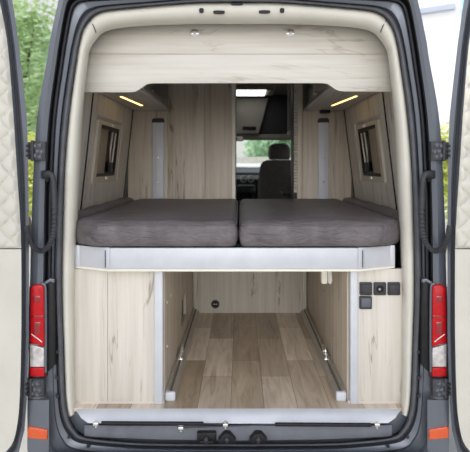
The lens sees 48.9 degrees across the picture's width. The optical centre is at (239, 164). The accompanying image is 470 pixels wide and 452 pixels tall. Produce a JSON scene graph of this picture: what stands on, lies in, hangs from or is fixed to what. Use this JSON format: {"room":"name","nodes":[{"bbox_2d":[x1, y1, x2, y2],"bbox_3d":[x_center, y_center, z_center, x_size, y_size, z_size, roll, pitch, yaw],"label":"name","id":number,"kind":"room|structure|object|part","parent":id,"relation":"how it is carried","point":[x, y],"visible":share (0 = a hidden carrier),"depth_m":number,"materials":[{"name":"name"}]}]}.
{"room":"vehicle interior","nodes":[
{"label":"vehicle interior","id":0,"kind":"room"},
{"bbox_2d":[76,84,167,244],"bbox_3d":[-0.843,0.120,3.995,0.249,1.860,3.310,0,0,0],"label":"wall","id":1,"kind":"structure","parent":0,"point":[96,106],"depth_m":3.00,"materials":[{"name":"brown wood"}]},
{"bbox_2d":[90,119,121,182],"bbox_3d":[-0.806,-0.078,3.152,0.064,0.352,0.545,0,0,0],"label":"window","id":2,"kind":"structure","parent":1,"relation":"in","point":[107,135],"depth_m":3.13,"materials":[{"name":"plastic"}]},
{"bbox_2d":[97,128,108,173],"bbox_3d":[-0.818,-0.082,3.053,0.031,0.280,0.215,0,0,0],"label":"blind","id":3,"kind":"object","parent":2,"relation":"attached to","point":[104,133],"depth_m":3.08,"materials":[{"name":"beige fabric"}]},
{"bbox_3d":[-0.812,-0.082,3.160,0.046,0.300,0.450,0,0,0],"label":"frame","id":4,"kind":"part","parent":2,"relation":"part of","materials":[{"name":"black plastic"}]},
{"bbox_3d":[-0.801,-0.082,3.212,0.030,0.243,0.054,0,0,-23],"label":"stay arm","id":5,"kind":"part","parent":2,"relation":"part of","materials":[{"name":"metal"}]},
{"bbox_3d":[-0.800,-0.082,3.276,0.044,0.242,0.021,0,0,-38],"label":"stay arm","id":6,"kind":"part","parent":2,"relation":"part of","materials":[{"name":"metal"}]},
{"bbox_2d":[78,197,133,219],"bbox_3d":[-0.780,0.285,3.022,0.084,0.130,1.305,0,0,0],"label":"bolster","id":7,"kind":"object","parent":1,"relation":"attached to","point":[95,209],"visible":0.38,"depth_m":2.83,"materials":[{"name":"grey fabric"}]},
{"bbox_2d":[102,84,168,110],"bbox_3d":[-0.625,-0.590,3.050,0.245,0.411,1.270,0,0,0],"label":"shelf","id":8,"kind":"object","parent":1,"relation":"attached to","point":[145,99],"visible":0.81,"depth_m":3.15,"materials":[{"name":"brown wood"}]},
{"bbox_2d":[62,2,413,416],"bbox_3d":[-0.008,0.213,2.282,1.530,1.842,0.166,0,0,0],"label":"trim","id":9,"kind":"structure","parent":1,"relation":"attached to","point":[198,12],"depth_m":2.21,"materials":[{"name":"beige plastic"}]},
{"bbox_2d":[76,409,399,423],"bbox_3d":[-0.008,1.073,2.219,1.389,0.045,0.066,0,0,0],"label":"trim","id":10,"kind":"structure","parent":1,"relation":"attached to","point":[232,416],"depth_m":2.20,"materials":[{"name":"metal"}]},
{"bbox_2d":[66,313,409,414],"bbox_3d":[-0.005,1.065,3.940,1.710,0.030,3.420,0,0,0],"label":"floor","id":11,"kind":"structure","parent":0,"point":[234,360],"depth_m":2.65,"materials":[{"name":"brown wood"}]},
{"bbox_2d":[74,268,192,403],"bbox_3d":[-0.538,0.753,2.974,0.413,0.594,1.421,0,0,0],"label":"base cabinet","id":12,"kind":"object","parent":11,"relation":"on","point":[130,327],"visible":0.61,"depth_m":2.27,"materials":[{"name":"brown wood"}]},
{"bbox_3d":[-0.663,0.747,2.279,0.163,0.582,0.018,0,0,0],"label":"panel","id":13,"kind":"part","parent":12,"relation":"part of","materials":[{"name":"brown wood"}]},
{"bbox_3d":[-0.479,0.747,2.279,0.203,0.582,0.018,0,0,0],"label":"panel","id":14,"kind":"part","parent":12,"relation":"part of","materials":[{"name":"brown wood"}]},
{"bbox_3d":[-0.358,0.753,2.282,0.040,0.594,0.036,0,0,0],"label":"corner post","id":15,"kind":"part","parent":12,"relation":"part of","materials":[{"name":"metal"}]},
{"bbox_3d":[-0.343,0.753,2.993,0.016,0.594,1.385,0,0,0],"label":"panel","id":16,"kind":"part","parent":12,"relation":"part of","materials":[{"name":"grey wood"}]},
{"bbox_2d":[75,223,394,271],"bbox_3d":[-0.022,0.402,2.932,1.403,0.102,1.476,0,0,0],"label":"platform","id":17,"kind":"object","parent":12,"relation":"on","point":[237,258],"visible":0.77,"depth_m":2.20,"materials":[{"name":"metal"}]},
{"bbox_3d":[-0.643,0.398,2.248,0.187,0.090,0.020,0,0,25],"label":"corner rail","id":18,"kind":"part","parent":17,"relation":"part of","materials":[{"name":"metal"}]},
{"bbox_2d":[76,199,238,245],"bbox_3d":[-0.372,0.290,2.929,0.729,0.116,1.494,0,0,0],"label":"mattress","id":19,"kind":"object","parent":17,"relation":"on","point":[140,222],"visible":1,"depth_m":2.20,"materials":[{"name":"grey fabric"}]},
{"bbox_3d":[-0.025,0.398,2.220,1.072,0.090,0.040,0,0,0],"label":"rail","id":20,"kind":"part","parent":17,"relation":"part of","materials":[{"name":"metal"}]},
{"bbox_3d":[-0.022,0.448,2.933,1.403,0.010,1.474,0,0,0],"label":"board","id":21,"kind":"part","parent":17,"relation":"part of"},
{"bbox_2d":[238,198,399,245],"bbox_3d":[0.353,0.290,2.929,0.719,0.115,1.494,0,0,0],"label":"mattress","id":22,"kind":"object","parent":17,"relation":"on","point":[262,222],"visible":1,"depth_m":2.20,"materials":[{"name":"grey fabric"}]},
{"bbox_2d":[320,272,331,283],"bbox_3d":[0.408,0.509,2.426,0.058,0.112,0.052,0,0,0],"label":"latch","id":23,"kind":"object","parent":17,"relation":"hanging from","point":[324,276],"visible":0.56,"depth_m":2.41,"materials":[{"name":"white plastic"}]},
{"bbox_3d":[0.595,0.398,2.248,0.193,0.090,0.020,0,0,-24],"label":"corner rail","id":24,"kind":"part","parent":17,"relation":"part of","materials":[{"name":"metal"}]},
{"bbox_2d":[128,111,167,199],"bbox_3d":[-0.658,0.332,3.687,0.284,1.436,0.047,0,0,0],"label":"partition panel","id":25,"kind":"object","parent":11,"relation":"on","point":[148,150],"visible":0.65,"depth_m":3.69,"materials":[{"name":"grey wood"}]},
{"bbox_3d":[-0.582,0.070,3.680,0.079,0.759,0.024,0,0,0],"label":"upright rail","id":26,"kind":"part","parent":25,"relation":"part of","materials":[{"name":"silver metal"}]},
{"bbox_2d":[165,308,198,400],"bbox_3d":[-0.310,1.000,2.973,0.045,0.100,1.354,0,0,0],"label":"rail","id":27,"kind":"object","parent":11,"relation":"on","point":[174,381],"visible":1,"depth_m":2.69,"materials":[{"name":"metal"}]},
{"bbox_2d":[168,84,235,198],"bbox_3d":[-0.273,0.129,4.194,0.483,1.842,1.011,0,0,0],"label":"partition wall","id":28,"kind":"structure","parent":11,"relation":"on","point":[201,117],"depth_m":3.69,"materials":[{"name":"grey wood"}]},
{"bbox_3d":[-0.383,0.129,3.700,0.263,1.842,0.019,0,0,0],"label":"panel","id":29,"kind":"part","parent":28,"relation":"part of","materials":[{"name":"grey wood"}]},
{"bbox_3d":[-0.154,0.129,3.700,0.191,1.842,0.019,0,0,0],"label":"panel","id":30,"kind":"part","parent":28,"relation":"part of","materials":[{"name":"grey wood"}]},
{"bbox_3d":[-0.045,0.129,3.700,0.027,1.842,0.023,0,0,0],"label":"edge post","id":31,"kind":"part","parent":28,"relation":"part of","materials":[{"name":"beige wood"}]},
{"bbox_2d":[193,272,306,312],"bbox_3d":[0.070,0.752,3.669,0.809,0.595,0.034,0,0,0],"label":"board","id":32,"kind":"object","parent":11,"relation":"on","point":[213,292],"visible":0.62,"depth_m":3.67,"materials":[{"name":"brown wood"}]},
{"bbox_2d":[280,191,290,198],"bbox_3d":[0.510,0.655,5.000,0.221,0.790,0.400,0,0,0],"label":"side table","id":33,"kind":"object","parent":11,"relation":"on","point":[281,192],"visible":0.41,"depth_m":4.89,"materials":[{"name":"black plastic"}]},
{"bbox_2d":[291,84,302,198],"bbox_3d":[0.413,0.129,3.805,0.071,1.842,0.229,0,0,0],"label":"tall cabinet","id":34,"kind":"object","parent":11,"relation":"on","point":[296,89],"visible":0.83,"depth_m":3.69,"materials":[{"name":"grey wood"}]},
{"bbox_2d":[294,84,296,192],"bbox_3d":[0.396,-0.271,3.712,0.026,0.942,0.019,0,0,0],"label":"roller shutter","id":35,"kind":"object","parent":34,"relation":"hanging from","point":[295,85],"depth_m":3.70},
{"bbox_3d":[0.429,0.129,3.805,0.039,1.842,0.229,0,0,0],"label":"panel","id":36,"kind":"part","parent":34,"relation":"part of","materials":[{"name":"grey wood"}]},
{"bbox_2d":[301,308,345,400],"bbox_3d":[0.451,1.000,2.973,0.046,0.100,1.354,0,0,0],"label":"rail","id":37,"kind":"object","parent":11,"relation":"on","point":[338,389],"visible":1,"depth_m":2.69,"materials":[{"name":"metal"}]},
{"bbox_2d":[303,111,350,200],"bbox_3d":[0.623,0.332,3.687,0.345,1.436,0.047,0,0,0],"label":"partition panel","id":38,"kind":"object","parent":11,"relation":"on","point":[326,162],"visible":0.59,"depth_m":3.69,"materials":[{"name":"grey wood"}]},
{"bbox_3d":[0.594,0.070,3.680,0.074,0.759,0.024,0,0,0],"label":"upright rail","id":39,"kind":"part","parent":38,"relation":"part of","materials":[{"name":"silver metal"}]},
{"bbox_2d":[307,268,401,403],"bbox_3d":[0.604,0.753,2.970,0.263,0.594,1.431,0,0,0],"label":"base cabinet","id":40,"kind":"object","parent":11,"relation":"on","point":[357,316],"visible":0.84,"depth_m":2.27,"materials":[{"name":"brown wood"}]},
{"bbox_3d":[0.484,0.753,2.993,0.016,0.594,1.385,0,0,0],"label":"panel","id":41,"kind":"part","parent":40,"relation":"part of","materials":[{"name":"grey wood"}]},
{"bbox_3d":[0.501,0.753,2.282,0.036,0.594,0.036,0,0,0],"label":"corner post","id":42,"kind":"part","parent":40,"relation":"part of","materials":[{"name":"metal"}]},
{"bbox_2d":[359,296,371,308],"bbox_3d":[0.551,0.603,2.267,0.055,0.057,0.014,0,0,0],"label":"power socket","id":43,"kind":"object","parent":40,"relation":"attached to","point":[365,302],"depth_m":2.26,"materials":[{"name":"plastic"}]},
{"bbox_2d":[359,282,371,294],"bbox_3d":[0.551,0.542,2.267,0.055,0.057,0.014,0,0,0],"label":"power socket","id":44,"kind":"object","parent":40,"relation":"attached to","point":[365,288],"depth_m":2.26,"materials":[{"name":"black plastic"}]},
{"bbox_2d":[373,282,385,294],"bbox_3d":[0.613,0.542,2.267,0.055,0.057,0.014,0,0,0],"label":"power socket","id":45,"kind":"object","parent":40,"relation":"attached to","point":[379,288],"depth_m":2.26,"materials":[{"name":"black plastic"}]},
{"bbox_3d":[0.627,0.747,2.279,0.216,0.582,0.018,0,0,0],"label":"panel","id":46,"kind":"part","parent":40,"relation":"part of","materials":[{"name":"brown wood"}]},
{"bbox_2d":[387,282,399,294],"bbox_3d":[0.674,0.542,2.267,0.055,0.057,0.014,0,0,0],"label":"power socket","id":47,"kind":"object","parent":40,"relation":"attached to","point":[393,288],"depth_m":2.26,"materials":[{"name":"grey plastic"}]},
{"bbox_2d":[167,84,309,94],"bbox_3d":[-0.005,-0.807,4.155,1.590,0.025,3.590,0,0,0],"label":"ceiling","id":48,"kind":"structure","parent":0,"point":[281,89],"depth_m":5.24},
{"bbox_2d":[236,86,275,95],"bbox_3d":[0.135,-0.770,5.410,0.450,0.049,0.460,0,0,0],"label":"lamp","id":49,"kind":"object","parent":48,"relation":"attached to","point":[240,90],"visible":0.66,"depth_m":5.25,"materials":[{"name":"grey plastic"}]},
{"bbox_2d":[236,90,265,95],"bbox_3d":[0.102,-0.752,5.400,0.325,0.012,0.400,0,0,0],"label":"diffuser","id":50,"kind":"object","parent":49,"relation":"attached to","point":[238,92],"depth_m":5.36,"materials":[{"name":"white plastic"}]},
{"bbox_2d":[287,84,308,133],"bbox_3d":[0.528,-0.537,4.730,0.183,0.505,0.180,0,0,0],"label":"locker","id":51,"kind":"object","parent":48,"relation":"attached to","point":[305,86],"visible":0.38,"depth_m":4.65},
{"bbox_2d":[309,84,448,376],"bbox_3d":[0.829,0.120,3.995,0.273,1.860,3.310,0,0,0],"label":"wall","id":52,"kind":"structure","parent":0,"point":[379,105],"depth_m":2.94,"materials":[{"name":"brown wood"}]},
{"bbox_2d":[84,24,391,92],"bbox_3d":[-0.009,-0.526,2.389,1.460,0.380,0.034,0,0,0],"label":"header board","id":53,"kind":"object","parent":52,"relation":"attached to","point":[127,59],"visible":0.79,"depth_m":2.38,"materials":[{"name":"brown wood"}]},
{"bbox_2d":[304,84,375,113],"bbox_3d":[0.590,-0.580,3.050,0.271,0.430,1.270,0,0,0],"label":"shelf","id":54,"kind":"object","parent":52,"relation":"attached to","point":[325,99],"visible":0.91,"depth_m":3.15,"materials":[{"name":"brown wood"}]},
{"bbox_2d":[342,197,398,221],"bbox_3d":[0.761,0.285,3.022,0.094,0.130,1.305,0,0,0],"label":"bolster","id":55,"kind":"object","parent":52,"relation":"attached to","point":[380,209],"visible":0.36,"depth_m":2.80,"materials":[{"name":"grey fabric"}]},
{"bbox_2d":[355,119,386,182],"bbox_3d":[0.789,-0.078,3.152,0.069,0.352,0.545,0,0,0],"label":"window","id":56,"kind":"structure","parent":52,"relation":"in","point":[369,135],"depth_m":3.13,"materials":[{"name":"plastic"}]},
{"bbox_3d":[0.783,-0.082,3.276,0.047,0.242,0.021,0,0,35],"label":"stay arm","id":57,"kind":"part","parent":56,"relation":"part of","materials":[{"name":"metal"}]},
{"bbox_3d":[0.783,-0.082,3.213,0.032,0.243,0.055,0,0,21],"label":"stay arm","id":58,"kind":"part","parent":56,"relation":"part of","materials":[{"name":"metal"}]},
{"bbox_3d":[0.795,-0.082,3.160,0.050,0.300,0.450,0,0,0],"label":"frame","id":59,"kind":"part","parent":56,"relation":"part of","materials":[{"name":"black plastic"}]},
{"bbox_2d":[368,128,380,173],"bbox_3d":[0.801,-0.082,3.053,0.035,0.280,0.215,0,0,0],"label":"blind","id":60,"kind":"object","parent":56,"relation":"attached to","point":[372,135],"depth_m":3.08,"materials":[{"name":"beige fabric"}]},
{"bbox_3d":[-0.010,1.065,6.576,1.780,0.030,1.848,0,0,0],"label":"floor","id":61,"kind":"structure","parent":0,"visible":0},
{"bbox_2d":[258,143,290,198],"bbox_3d":[0.485,0.391,6.615,0.524,1.318,0.570,0,0,0],"label":"chair","id":62,"kind":"object","parent":61,"relation":"on","point":[274,173],"visible":0.52,"depth_m":6.34,"materials":[{"name":"grey fabric"}]},
{"bbox_3d":[0.485,0.274,6.455,0.524,0.672,0.250,0,0,0],"label":"backrest","id":63,"kind":"part","parent":62,"relation":"part of","materials":[{"name":"grey fabric"}]},
{"label":"outside","id":64,"kind":"structure","parent":0,"visible":0},
{"bbox_2d":[19,208,456,451],"bbox_3d":[0.000,1.750,22.200,120.000,0.100,120.000,0,0,0],"label":"ground","id":65,"kind":"structure","parent":64,"point":[452,446],"depth_m":3.30,"materials":[{"name":"grey concrete"}]},
{"bbox_2d":[27,131,35,229],"bbox_3d":[-4.288,0.510,10.563,1.814,2.398,1.666,0,0,0],"label":"shrub","id":66,"kind":"object","parent":65,"relation":"on","point":[31,136],"visible":0.08,"depth_m":10.16,"materials":[{"name":"green plant"}]},
{"bbox_2d":[17,23,51,134],"bbox_3d":[-8.533,-1.767,18.725,4.909,6.942,4.023,0,0,0],"label":"broadleaf tree","id":67,"kind":"object","parent":65,"relation":"on","point":[46,37],"visible":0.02,"depth_m":18.14,"materials":[{"name":"green plant"}]},
{"bbox_2d":[12,0,58,135],"bbox_3d":[-5.467,-1.349,12.771,3.230,6.106,3.025,0,0,0],"label":"broadleaf tree","id":68,"kind":"object","parent":65,"relation":"on","point":[31,24],"visible":0.39,"depth_m":12.69,"materials":[{"name":"green plant"}]},
{"bbox_2d":[0,0,469,451],"bbox_3d":[-0.007,0.390,5.324,3.303,2.620,6.511,0,0,0],"label":"camper van","id":69,"kind":"object","parent":65,"relation":"on","point":[31,318],"visible":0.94,"depth_m":2.14,"materials":[{"name":"grey paint"}]},
{"bbox_3d":[-1.259,0.267,2.122,0.800,2.026,0.067,0,0,0],"label":"door","id":70,"kind":"part","parent":69,"relation":"part of","materials":[{"name":"grey paint"}]},
{"bbox_2d":[29,284,47,376],"bbox_3d":[-0.843,0.691,2.155,0.073,0.397,0.067,0,0,0],"label":"tail light","id":71,"kind":"object","parent":69,"relation":"attached to","point":[38,293],"depth_m":2.13,"materials":[{"name":"red plastic"}]},
{"bbox_3d":[-0.111,1.074,2.145,0.081,0.008,0.006,0,0,0],"label":"strut rod","id":72,"kind":"part","parent":69,"relation":"part of","materials":[{"name":"grey plastic"}]},
{"bbox_3d":[-0.044,1.083,2.145,0.378,0.020,0.006,0,0,0],"label":"strut rod","id":73,"kind":"part","parent":69,"relation":"part of","materials":[{"name":"grey plastic"}]},
{"bbox_3d":[-0.008,1.129,2.238,1.458,0.138,0.020,0,0,0],"label":"sill panel","id":74,"kind":"part","parent":69,"relation":"part of","materials":[{"name":"grey paint"}]},
{"bbox_2d":[236,172,258,174],"bbox_3d":[-0.007,-0.120,7.230,1.806,0.542,0.860,0,0,0],"label":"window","id":75,"kind":"structure","parent":69,"relation":"attached to","point":[237,173],"depth_m":7.62,"materials":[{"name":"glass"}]},
{"bbox_3d":[0.163,0.377,6.500,0.060,0.160,0.060,0,0,0],"label":"gear lever","id":76,"kind":"part","parent":69,"relation":"part of","materials":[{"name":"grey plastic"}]},
{"bbox_2d":[236,95,290,140],"bbox_3d":[-0.005,-0.527,5.925,1.490,0.525,0.450,0,0,0],"label":"overhead cabinet","id":77,"kind":"object","parent":69,"relation":"attached to","point":[260,117],"visible":0.64,"depth_m":5.80,"materials":[{"name":"grey plastic"}]},
{"bbox_3d":[0.114,-0.548,5.875,0.406,0.395,0.250,0,0,0],"label":"console panel","id":78,"kind":"part","parent":77,"relation":"part of","materials":[{"name":"grey plastic"}]},
{"bbox_3d":[-0.005,-0.321,5.975,1.490,0.052,0.350,0,0,0],"label":"rail","id":79,"kind":"part","parent":77,"relation":"part of","materials":[{"name":"grey plastic"}]},
{"bbox_2d":[428,284,447,376],"bbox_3d":[0.829,0.691,2.155,0.073,0.397,0.067,0,0,0],"label":"tail light","id":80,"kind":"object","parent":69,"relation":"attached to","point":[437,293],"depth_m":2.13,"materials":[{"name":"red plastic"}]},
{"bbox_3d":[1.244,0.267,2.122,0.800,2.026,0.067,0,0,0],"label":"door","id":81,"kind":"part","parent":69,"relation":"part of","materials":[{"name":"grey paint"}]},
{"bbox_2d":[236,163,260,171],"bbox_3d":[0.875,0.825,15.700,4.450,1.750,1.800,0,0,0],"label":"parked car","id":82,"kind":"object","parent":65,"relation":"on","point":[240,167],"visible":0.02,"depth_m":14.88,"materials":[{"name":"white paint"}]},
{"bbox_2d":[236,157,290,163],"bbox_3d":[1.500,0.650,26.400,15.000,2.100,0.400,0,0,0],"label":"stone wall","id":83,"kind":"structure","parent":65,"relation":"on","point":[247,160],"depth_m":26.20,"materials":[{"name":"beige stone"}]},
{"bbox_2d":[242,140,290,156],"bbox_3d":[2.613,-1.330,35.199,4.953,6.069,3.988,0,0,0],"label":"broadleaf tree","id":84,"kind":"object","parent":65,"relation":"on","point":[259,148],"visible":0.15,"depth_m":34.50,"materials":[{"name":"green plant"}]},
{"bbox_2d":[418,0,463,211],"bbox_3d":[9.603,-2.325,20.291,7.200,8.050,8.400,0,0,32],"label":"white hall","id":85,"kind":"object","parent":65,"relation":"on","point":[441,19],"visible":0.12,"depth_m":17.31,"materials":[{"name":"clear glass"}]},
{"bbox_2d":[440,122,448,250],"bbox_3d":[3.873,0.433,9.995,1.871,2.552,1.708,0,0,0],"label":"shrub","id":86,"kind":"object","parent":65,"relation":"on","point":[445,163],"visible":0.03,"depth_m":9.73,"materials":[{"name":"green plant"}]}
]}

